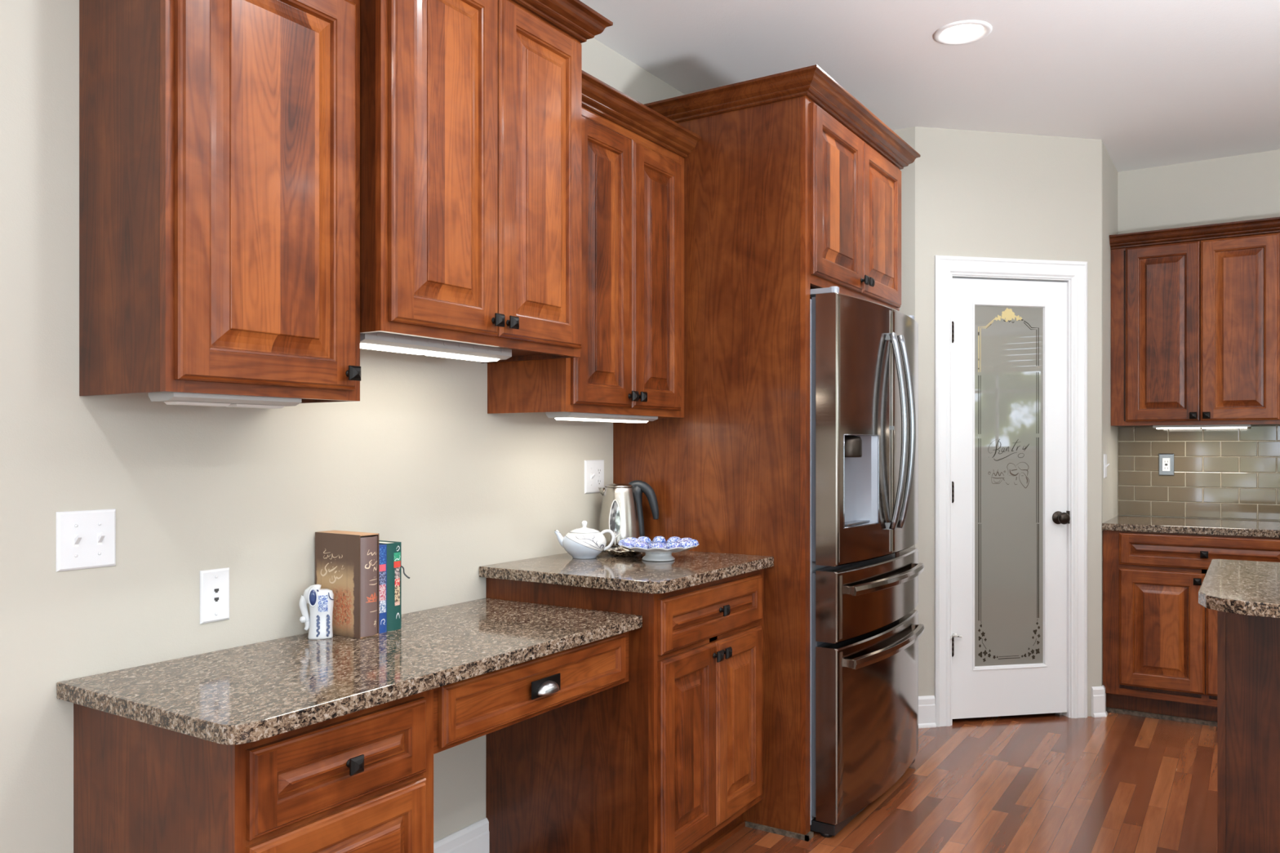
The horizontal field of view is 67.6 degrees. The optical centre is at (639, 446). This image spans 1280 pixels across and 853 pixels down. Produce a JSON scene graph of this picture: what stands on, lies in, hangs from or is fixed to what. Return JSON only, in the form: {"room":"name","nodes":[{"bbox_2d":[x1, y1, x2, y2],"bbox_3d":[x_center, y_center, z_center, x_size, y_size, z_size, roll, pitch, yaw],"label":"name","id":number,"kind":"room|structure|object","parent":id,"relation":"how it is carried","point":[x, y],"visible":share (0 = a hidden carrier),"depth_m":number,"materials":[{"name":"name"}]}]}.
{"room":"kitchen","nodes":[
{"label":"kitchen","id":0,"kind":"room"},
{"bbox_2d":[0,0,684,852],"bbox_3d":[-1.089,-0.091,2.070,0.100,2.737,9.190,0,0,33],"label":"wall","id":1,"kind":"structure","parent":0,"point":[420,462],"depth_m":2.08,"materials":[{"name":"beige paint"}]},
{"bbox_2d":[56,508,115,572],"bbox_3d":[-1.109,0.188,1.926,0.020,0.118,0.117,0,0,33],"label":"switch plate","id":2,"kind":"object","parent":1,"relation":"attached to","point":[85,539],"visible":1,"depth_m":1.93,"materials":[{"name":"white plastic"}]},
{"bbox_2d":[200,567,229,624],"bbox_3d":[-0.962,0.337,2.167,0.007,0.120,0.073,0,0,33],"label":"phone jack plate","id":3,"kind":"object","parent":1,"relation":"attached to","point":[214,583],"visible":1,"depth_m":2.16,"materials":[{"name":"white plastic"}]},
{"bbox_2d":[79,0,360,403],"bbox_3d":[-0.865,-0.590,1.982,0.369,0.976,0.521,0,0,33],"label":"upper cabinet","id":4,"kind":"object","parent":1,"relation":"attached to","point":[220,140],"visible":1,"depth_m":1.87,"materials":[{"name":"brown wood"}]},
{"bbox_2d":[148,391,301,408],"bbox_3d":[-0.830,-0.097,1.931,0.087,0.032,0.285,0,0,33],"label":"light","id":5,"kind":"object","parent":4,"relation":"attached to","point":[168,397],"visible":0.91,"depth_m":1.89,"materials":[{"name":"white plastic"}]},
{"bbox_2d":[433,817,489,852],"bbox_3d":[-0.666,1.208,2.614,0.022,0.140,0.748,0,0,33],"label":"baseboard","id":6,"kind":"structure","parent":1,"relation":"attached to","point":[474,837],"depth_m":2.85,"materials":[{"name":"white paint"}]},
{"bbox_2d":[360,0,613,363],"bbox_3d":[-0.496,-0.738,2.496,0.434,0.965,0.874,0,0,33],"label":"upper cabinet","id":7,"kind":"object","parent":1,"relation":"attached to","point":[471,110],"visible":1,"depth_m":2.33,"materials":[{"name":"brown wood"}]},
{"bbox_2d":[360,332,511,361],"bbox_3d":[-0.532,-0.251,2.435,0.102,0.032,0.515,0,0,33],"label":"light","id":8,"kind":"object","parent":7,"relation":"attached to","point":[381,341],"visible":0.95,"depth_m":2.39,"materials":[{"name":"white plastic"}]},
{"bbox_2d":[487,70,701,417],"bbox_3d":[-0.133,-0.590,3.121,0.369,0.976,0.701,0,0,33],"label":"upper cabinet","id":9,"kind":"object","parent":1,"relation":"attached to","point":[631,361],"visible":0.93,"depth_m":2.99,"materials":[{"name":"brown wood"}]},
{"bbox_2d":[545,412,657,422],"bbox_3d":[-0.111,-0.097,3.058,0.097,0.032,0.490,0,0,33],"label":"light","id":10,"kind":"object","parent":9,"relation":"attached to","point":[557,415],"visible":0.71,"depth_m":2.98,"materials":[{"name":"white plastic"}]},
{"bbox_2d":[584,459,604,493],"bbox_3d":[-0.155,0.107,3.410,0.020,0.118,0.118,0,0,33],"label":"outlet","id":11,"kind":"object","parent":1,"relation":"attached to","point":[593,469],"visible":1,"depth_m":3.40,"materials":[{"name":"white plastic"}]},
{"bbox_2d":[596,478,601,485],"bbox_3d":[-0.147,0.126,3.433,0.003,0.025,0.031,0,0,33],"label":"receptacle","id":12,"kind":"object","parent":11,"relation":"attached to","point":[598,480],"depth_m":3.43,"materials":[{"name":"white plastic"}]},
{"bbox_2d":[596,467,601,474],"bbox_3d":[-0.147,0.087,3.433,0.003,0.025,0.031,0,0,33],"label":"receptacle","id":13,"kind":"object","parent":11,"relation":"attached to","point":[598,469],"depth_m":3.43,"materials":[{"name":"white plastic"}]},
{"bbox_2d":[893,126,915,609],"bbox_3d":[0.993,-0.091,4.585,0.684,2.737,0.100,0,0,33],"label":"wall","id":14,"kind":"structure","parent":0,"point":[908,135],"depth_m":4.38,"materials":[{"name":"beige paint"}]},
{"bbox_2d":[579,0,1279,172],"bbox_3d":[1.114,-1.499,0.595,5.400,0.080,9.290,0,0,33],"label":"ceiling","id":15,"kind":"structure","parent":0,"point":[1159,82],"depth_m":3.60,"materials":[{"name":"white paint"}]},
{"bbox_2d":[933,20,991,44],"bbox_3d":[1.136,-1.459,3.368,0.196,0.012,0.196,0,0,33],"label":"recessed light","id":16,"kind":"object","parent":15,"relation":"in","point":[957,33],"visible":1,"depth_m":3.37,"materials":[{"name":"white paint"}]},
{"bbox_2d":[709,711,1217,852],"bbox_3d":[1.114,1.303,0.595,5.400,0.050,9.290,0,0,33],"label":"floor","id":17,"kind":"structure","parent":0,"point":[1054,782],"depth_m":3.52,"materials":[{"name":"brown wood"}]},
{"bbox_2d":[73,688,433,852],"bbox_3d":[-0.762,0.887,1.950,0.577,0.781,0.468,0,0,33],"label":"base cabinet","id":18,"kind":"object","parent":17,"relation":"on","point":[362,781],"visible":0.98,"depth_m":1.79,"materials":[{"name":"brown wood"}]},
{"bbox_2d":[56,597,642,745],"bbox_3d":[-0.571,0.480,2.253,0.571,0.033,1.250,0,0,33],"label":"countertop","id":19,"kind":"structure","parent":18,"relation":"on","point":[250,693],"depth_m":1.99,"materials":[{"name":"brown stone"}]},
{"bbox_2d":[298,584,333,639],"bbox_3d":[-0.783,0.398,2.313,0.080,0.130,0.048,0,0,-20],"label":"elephant","id":20,"kind":"object","parent":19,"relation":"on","point":[318,623],"visible":1,"depth_m":2.30},
{"bbox_2d":[315,530,378,638],"bbox_3d":[-0.725,0.338,2.374,0.173,0.249,0.062,0,0,33],"label":"book","id":21,"kind":"object","parent":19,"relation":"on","point":[347,562],"visible":0.99,"depth_m":2.33,"materials":[{"name":"brown paper"}]},
{"bbox_2d":[360,535,377,636],"bbox_3d":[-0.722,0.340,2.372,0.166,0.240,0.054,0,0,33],"label":"spine","id":22,"kind":"object","parent":21,"relation":"attached to","point":[368,543],"depth_m":2.32,"materials":[{"name":"brown paper"}]},
{"bbox_2d":[366,592,377,602],"bbox_3d":[-0.652,0.368,2.333,0.006,0.025,0.042,0,0,26],"label":"print","id":23,"kind":"object","parent":21,"relation":"attached to","point":[371,597],"depth_m":2.33,"materials":[{"name":"orange paper"}]},
{"bbox_2d":[378,543,386,633],"bbox_3d":[-0.706,0.354,2.420,0.159,0.218,0.032,0,0,33],"label":"book","id":24,"kind":"object","parent":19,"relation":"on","point":[382,548],"visible":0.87,"depth_m":2.38,"materials":[{"name":"blue paper"}]},
{"bbox_2d":[379,546,386,614],"bbox_3d":[-0.639,0.333,2.378,0.002,0.166,0.021,0,0,32],"label":"print","id":25,"kind":"object","parent":24,"relation":"attached to","point":[382,549],"depth_m":2.38},
{"bbox_2d":[378,540,409,631],"bbox_3d":[-0.675,0.353,2.461,0.166,0.220,0.066,0,0,33],"label":"book","id":26,"kind":"object","parent":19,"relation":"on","point":[394,566],"visible":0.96,"depth_m":2.41,"materials":[{"name":"teal paper"}]},
{"bbox_2d":[395,567,399,605],"bbox_3d":[-0.614,0.354,2.421,0.001,0.096,0.019,0,0,27],"label":"print","id":27,"kind":"object","parent":26,"relation":"attached to","point":[397,569],"depth_m":2.42},
{"bbox_2d":[433,631,628,754],"bbox_3d":[-0.228,0.573,2.331,0.086,0.152,0.749,0,0,33],"label":"drawer","id":28,"kind":"object","parent":19,"relation":"attached to","point":[466,710],"visible":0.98,"depth_m":2.25,"materials":[{"name":"brown wood"}]},
{"bbox_2d":[485,568,763,852],"bbox_3d":[-0.009,0.837,3.047,0.658,0.880,0.691,0,0,33],"label":"base cabinet","id":29,"kind":"object","parent":17,"relation":"on","point":[668,758],"visible":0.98,"depth_m":2.77,"materials":[{"name":"brown wood"}]},
{"bbox_2d":[479,551,773,593],"bbox_3d":[-0.023,0.380,3.037,0.645,0.032,0.724,0,0,33],"label":"countertop","id":30,"kind":"structure","parent":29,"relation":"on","point":[688,569],"depth_m":2.85,"materials":[{"name":"brown stone"}]},
{"bbox_2d":[554,520,614,559],"bbox_3d":[-0.182,0.303,3.130,0.146,0.122,0.145,0,0,44],"label":"teapot","id":31,"kind":"object","parent":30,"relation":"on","point":[583,543],"visible":1,"depth_m":3.08,"materials":[{"name":"ceramic"}]},
{"bbox_2d":[604,546,640,556],"bbox_3d":[-0.052,0.352,3.193,0.132,0.024,0.132,0,0,-35],"label":"dish","id":32,"kind":"object","parent":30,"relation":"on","point":[620,551],"visible":0.78,"depth_m":3.15,"materials":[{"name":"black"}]},
{"bbox_2d":[598,480,658,551],"bbox_3d":[-0.056,0.241,3.354,0.199,0.246,0.162,0,0,33],"label":"electric kettle","id":33,"kind":"object","parent":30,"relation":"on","point":[621,513],"visible":0.89,"depth_m":3.32,"materials":[{"name":"silver metal"}]},
{"bbox_2d":[617,535,698,561],"bbox_3d":[0.059,0.330,3.076,0.262,0.066,0.262,0,0,33],"label":"dish","id":34,"kind":"object","parent":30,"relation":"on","point":[660,549],"visible":1,"depth_m":3.02,"materials":[{"name":"white ceramic"}]},
{"bbox_2d":[617,540,698,549],"bbox_3d":[0.059,0.319,3.076,0.260,0.026,0.260,0,0,33],"label":"plate","id":35,"kind":"object","parent":34,"relation":"on","point":[628,544],"depth_m":3.00,"materials":[{"name":"blue ceramic"}]},
{"bbox_2d":[613,64,920,841],"bbox_3d":[0.512,0.035,3.705,0.823,2.485,1.112,0,0,33],"label":"refrigerator surround","id":36,"kind":"object","parent":17,"relation":"on","point":[793,185],"visible":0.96,"depth_m":3.23,"materials":[{"name":"brown wood"}]},
{"bbox_2d":[810,286,924,837],"bbox_3d":[0.578,0.377,3.660,0.926,1.802,0.885,0,0,33],"label":"refrigerator","id":37,"kind":"object","parent":17,"relation":"on","point":[865,629],"visible":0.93,"depth_m":3.23,"materials":[{"name":"grey metal"}]},
{"bbox_2d":[1102,529,1279,726],"bbox_3d":[2.695,0.838,4.585,0.794,0.880,0.665,0,0,33],"label":"base cabinet","id":38,"kind":"object","parent":17,"relation":"on","point":[1160,644],"visible":0.66,"depth_m":4.42,"materials":[{"name":"brown wood"}]},
{"bbox_2d":[1102,515,1279,537],"bbox_3d":[3.051,0.380,4.373,1.625,0.032,0.637,0,0,33],"label":"countertop","id":39,"kind":"structure","parent":38,"relation":"on","point":[1240,527],"depth_m":4.45,"materials":[{"name":"brown stone"}]},
{"bbox_2d":[1217,610,1279,852],"bbox_3d":[2.271,0.837,2.393,1.396,0.880,0.635,0,0,33],"label":"kitchen island","id":40,"kind":"object","parent":17,"relation":"on","point":[1248,646],"visible":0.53,"depth_m":2.47,"materials":[{"name":"brown wood"}]},
{"bbox_2d":[1198,559,1279,617],"bbox_3d":[2.218,0.380,2.299,1.484,0.032,0.970,0,0,33],"label":"island countertop","id":41,"kind":"structure","parent":40,"relation":"on","point":[1248,588],"depth_m":2.44,"materials":[{"name":"brown stone"}]},
{"bbox_2d":[915,126,1101,716],"bbox_3d":[1.714,-0.091,4.500,0.958,2.737,0.100,0,0,-11],"label":"wall","id":42,"kind":"structure","parent":0,"point":[988,194],"depth_m":4.44,"materials":[{"name":"beige paint"}]},
{"bbox_2d":[918,695,936,728],"bbox_3d":[1.191,1.208,4.394,0.324,0.140,0.072,0,0,21],"label":"baseboard","id":43,"kind":"structure","parent":42,"relation":"attached to","point":[926,704],"depth_m":4.35,"materials":[{"name":"white paint"}]},
{"bbox_2d":[950,278,1070,719],"bbox_3d":[1.718,0.239,4.449,0.626,2.033,0.099,0,0,-11],"label":"door","id":44,"kind":"structure","parent":42,"relation":"in","point":[1011,516],"depth_m":4.47,"materials":[{"name":"white paint"}]},
{"bbox_2d":[934,255,1087,727],"bbox_3d":[1.721,0.202,4.491,0.778,2.151,0.120,0,0,-11],"label":"trim","id":45,"kind":"structure","parent":42,"relation":"attached to","point":[947,268],"depth_m":4.46,"materials":[{"name":"white paint"}]},
{"bbox_2d":[1091,684,1107,717],"bbox_3d":[2.186,1.208,4.534,0.097,0.140,0.039,0,0,-27],"label":"baseboard","id":46,"kind":"structure","parent":42,"relation":"attached to","point":[1098,693],"depth_m":4.52,"materials":[{"name":"white paint"}]},
{"bbox_2d":[1101,141,1117,686],"bbox_3d":[2.332,-0.091,4.852,0.100,2.737,0.610,0,0,33],"label":"wall","id":47,"kind":"structure","parent":0,"point":[1108,171],"depth_m":4.69,"materials":[{"name":"beige paint"}]},
{"bbox_2d":[1103,453,1109,478],"bbox_3d":[2.259,0.094,4.626,0.020,0.118,0.080,0,0,33],"label":"switch plate","id":48,"kind":"object","parent":47,"relation":"attached to","point":[1105,465],"visible":1,"depth_m":4.62,"materials":[{"name":"white plastic"}]},
{"bbox_2d":[1117,149,1279,520],"bbox_3d":[3.598,-0.091,4.461,5.200,2.737,0.100,0,0,33],"label":"wall","id":49,"kind":"structure","parent":0,"point":[1244,187],"depth_m":4.88,"materials":[{"name":"beige paint"}]},
{"bbox_2d":[1109,217,1279,426],"bbox_3d":[2.747,-0.582,4.728,0.730,0.951,0.367,0,0,33],"label":"upper cabinet","id":50,"kind":"object","parent":49,"relation":"attached to","point":[1195,310],"visible":1,"depth_m":4.61,"materials":[{"name":"brown wood"}]},
{"bbox_2d":[1152,424,1250,429],"bbox_3d":[2.744,-0.097,4.677,0.410,0.017,0.080,0,0,33],"label":"light","id":51,"kind":"object","parent":50,"relation":"attached to","point":[1217,426],"visible":1,"depth_m":4.65,"materials":[{"name":"white plastic"}]},
{"bbox_2d":[1118,425,1279,520],"bbox_3d":[3.221,0.129,4.638,1.624,0.467,0.009,0,0,33],"label":"backsplash","id":52,"kind":"structure","parent":49,"relation":"attached to","point":[1229,473],"depth_m":4.87,"materials":[{"name":"beige tile"}]},
{"bbox_2d":[1158,453,1173,475],"bbox_3d":[2.723,0.092,4.947,0.072,0.115,0.007,0,0,33],"label":"outlet plate","id":53,"kind":"object","parent":52,"relation":"attached to","point":[1166,460],"visible":1,"depth_m":4.95,"materials":[{"name":"grey metal"}]},
{"bbox_2d":[1162,457,1169,471],"bbox_3d":[2.722,0.092,4.946,0.034,0.067,0.002,0,0,33],"label":"receptacle","id":54,"kind":"object","parent":53,"relation":"attached to","point":[1166,461],"depth_m":4.94,"materials":[{"name":"white plastic"}]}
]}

